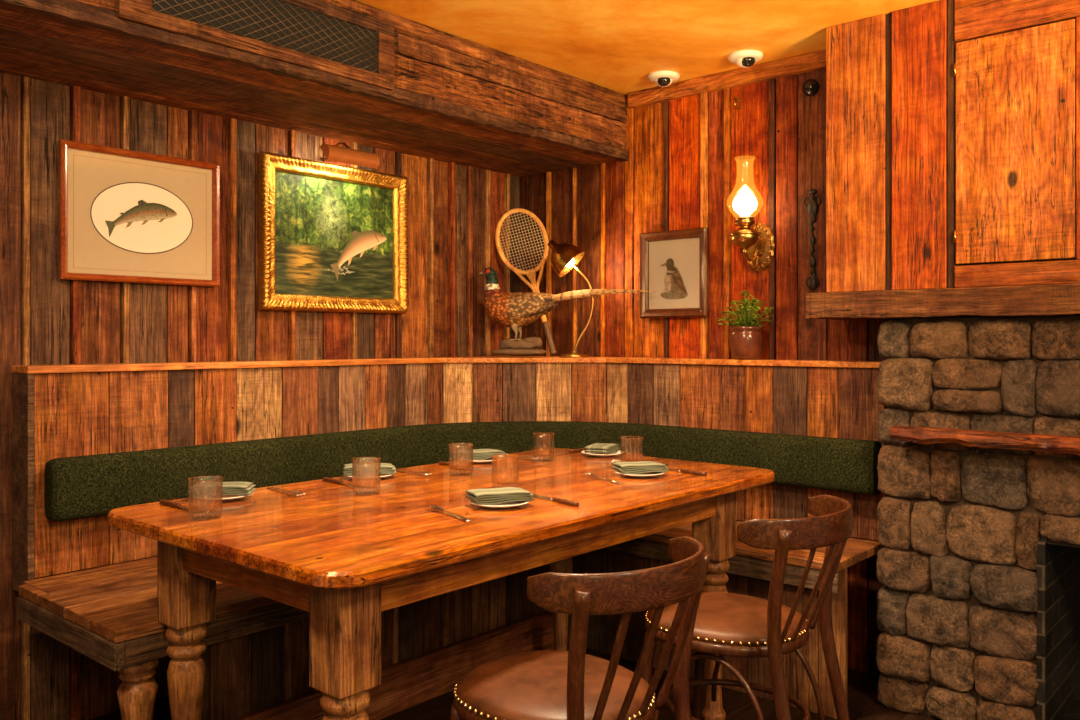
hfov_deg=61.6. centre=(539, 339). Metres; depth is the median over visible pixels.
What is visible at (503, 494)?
folded napkin
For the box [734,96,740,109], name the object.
wall hook
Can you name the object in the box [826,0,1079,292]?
upper cabinet
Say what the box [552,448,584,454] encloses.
table knife
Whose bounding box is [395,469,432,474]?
fork
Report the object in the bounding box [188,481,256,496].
folded napkin
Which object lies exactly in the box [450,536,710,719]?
dining chair
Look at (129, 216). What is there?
framed print
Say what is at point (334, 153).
picture light
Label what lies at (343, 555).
dining table
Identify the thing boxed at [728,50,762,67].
security camera
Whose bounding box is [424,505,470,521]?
fork
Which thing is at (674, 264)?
framed print
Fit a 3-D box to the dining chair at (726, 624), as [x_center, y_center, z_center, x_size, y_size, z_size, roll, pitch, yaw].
[0.569,0.891,2.506,0.557,0.902,0.475,0,0,38]
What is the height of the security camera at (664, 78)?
0.064 m
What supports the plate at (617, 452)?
on the dining table
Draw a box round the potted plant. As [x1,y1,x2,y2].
[718,290,773,359]
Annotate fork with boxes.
[267,487,304,495]
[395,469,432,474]
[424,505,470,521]
[505,455,538,459]
[582,473,622,483]
[614,455,644,460]
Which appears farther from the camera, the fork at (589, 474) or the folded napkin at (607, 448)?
the folded napkin at (607, 448)
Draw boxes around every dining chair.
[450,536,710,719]
[641,494,852,719]
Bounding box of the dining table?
[108,448,774,719]
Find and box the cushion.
[44,421,881,521]
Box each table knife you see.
[159,499,198,511]
[323,477,359,486]
[439,461,479,468]
[533,494,579,506]
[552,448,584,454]
[668,468,706,475]
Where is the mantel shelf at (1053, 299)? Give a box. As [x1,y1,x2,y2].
[806,283,1079,319]
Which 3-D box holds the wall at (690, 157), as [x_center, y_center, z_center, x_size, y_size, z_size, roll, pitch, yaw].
[0.680,0.071,4.236,2.060,2.538,0.078,0,0,41]
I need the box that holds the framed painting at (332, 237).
[259,151,407,313]
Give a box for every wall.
[0,72,519,719]
[520,69,886,675]
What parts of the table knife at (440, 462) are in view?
handle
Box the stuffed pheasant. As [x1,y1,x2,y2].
[478,267,652,355]
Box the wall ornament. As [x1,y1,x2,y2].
[803,189,820,289]
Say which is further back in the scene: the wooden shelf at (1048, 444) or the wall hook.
the wall hook
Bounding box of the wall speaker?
[802,79,818,95]
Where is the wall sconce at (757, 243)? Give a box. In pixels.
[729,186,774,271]
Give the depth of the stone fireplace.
3.11 m
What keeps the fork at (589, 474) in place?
on the dining table
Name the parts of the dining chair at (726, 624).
leg, leg, stud trim, seat, seat frame, leg, backrest, leg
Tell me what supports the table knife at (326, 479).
on the dining table
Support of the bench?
on the floor
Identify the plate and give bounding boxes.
[192,492,253,500]
[343,474,392,479]
[458,458,502,462]
[469,500,529,508]
[581,450,623,456]
[615,470,664,477]
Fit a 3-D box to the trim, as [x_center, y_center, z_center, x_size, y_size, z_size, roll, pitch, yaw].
[0.859,-1.161,4.030,1.120,0.071,0.035,0,0,41]
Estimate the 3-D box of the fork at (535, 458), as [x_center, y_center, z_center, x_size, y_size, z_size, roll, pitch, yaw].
[-0.093,0.453,3.516,0.220,0.012,0.028,0,0,41]
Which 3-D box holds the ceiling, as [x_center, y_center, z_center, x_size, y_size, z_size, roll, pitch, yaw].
[0.077,-1.223,1.352,5.060,0.050,5.300,0,0,41]
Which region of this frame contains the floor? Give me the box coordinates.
[90,643,937,719]
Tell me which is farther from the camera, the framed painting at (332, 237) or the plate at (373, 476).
the framed painting at (332, 237)
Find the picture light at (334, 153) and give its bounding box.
[320,142,379,168]
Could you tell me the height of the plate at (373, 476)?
0.016 m
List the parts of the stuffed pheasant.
leg, leg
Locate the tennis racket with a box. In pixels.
[495,208,556,355]
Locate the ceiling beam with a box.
[0,0,628,176]
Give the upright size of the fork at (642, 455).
0.012 m
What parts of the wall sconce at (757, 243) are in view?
arm, bulb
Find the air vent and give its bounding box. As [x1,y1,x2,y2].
[118,0,393,89]
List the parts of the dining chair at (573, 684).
leg, stud trim, seat, seat frame, leg, backrest, leg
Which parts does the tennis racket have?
racket frame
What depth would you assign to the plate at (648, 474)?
3.03 m
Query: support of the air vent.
in the ceiling beam
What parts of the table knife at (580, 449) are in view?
handle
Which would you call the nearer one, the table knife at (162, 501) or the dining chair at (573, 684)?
the dining chair at (573, 684)
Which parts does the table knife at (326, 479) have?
handle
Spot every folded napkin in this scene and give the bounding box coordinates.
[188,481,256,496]
[343,463,395,475]
[454,449,506,459]
[465,487,533,503]
[584,443,619,453]
[611,461,668,473]
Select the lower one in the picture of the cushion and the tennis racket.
the cushion
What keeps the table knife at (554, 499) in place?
on the dining table
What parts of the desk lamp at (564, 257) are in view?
lamp shade, bulb, arm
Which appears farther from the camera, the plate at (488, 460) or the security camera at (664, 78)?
the security camera at (664, 78)
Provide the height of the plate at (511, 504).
0.016 m
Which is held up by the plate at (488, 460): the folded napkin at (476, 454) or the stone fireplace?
the folded napkin at (476, 454)
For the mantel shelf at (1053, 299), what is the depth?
3.10 m
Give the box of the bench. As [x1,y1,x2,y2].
[12,356,886,719]
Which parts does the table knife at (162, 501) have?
handle, blade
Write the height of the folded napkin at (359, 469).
0.030 m
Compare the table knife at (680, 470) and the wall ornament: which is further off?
the wall ornament
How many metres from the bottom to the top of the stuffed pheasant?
0.437 m
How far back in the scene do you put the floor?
3.30 m
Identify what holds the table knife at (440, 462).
on the dining table
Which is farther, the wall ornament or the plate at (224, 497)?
the wall ornament
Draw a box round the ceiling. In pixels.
[356,0,938,94]
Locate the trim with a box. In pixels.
[628,50,825,107]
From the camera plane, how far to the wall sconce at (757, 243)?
3.83 m
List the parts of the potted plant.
pot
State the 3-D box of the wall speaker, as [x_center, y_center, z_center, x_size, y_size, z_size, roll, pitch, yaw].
[1.126,-1.055,3.781,0.072,0.072,0.032,0,0,41]
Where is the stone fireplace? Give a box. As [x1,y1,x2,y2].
[876,316,1079,719]
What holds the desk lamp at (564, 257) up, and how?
on the bench
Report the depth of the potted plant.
3.85 m
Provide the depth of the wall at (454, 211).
3.40 m
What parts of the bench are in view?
seat rail, leg, seat, seat rail, board, panel, panel, seat rail, seat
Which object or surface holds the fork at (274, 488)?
on the dining table
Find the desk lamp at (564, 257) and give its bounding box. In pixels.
[547,240,593,357]
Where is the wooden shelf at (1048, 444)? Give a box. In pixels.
[890,425,1079,454]
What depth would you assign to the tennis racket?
4.69 m
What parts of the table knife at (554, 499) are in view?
blade, handle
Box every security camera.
[647,70,679,86]
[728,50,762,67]
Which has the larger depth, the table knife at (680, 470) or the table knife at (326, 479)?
the table knife at (680, 470)
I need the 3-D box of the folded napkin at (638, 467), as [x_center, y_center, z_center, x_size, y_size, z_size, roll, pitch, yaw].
[0.339,0.430,3.068,0.176,0.030,0.096,0,0,-14]
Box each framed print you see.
[59,139,219,286]
[640,227,708,317]
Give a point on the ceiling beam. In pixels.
(455, 99)
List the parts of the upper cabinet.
door, rail, rail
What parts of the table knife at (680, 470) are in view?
handle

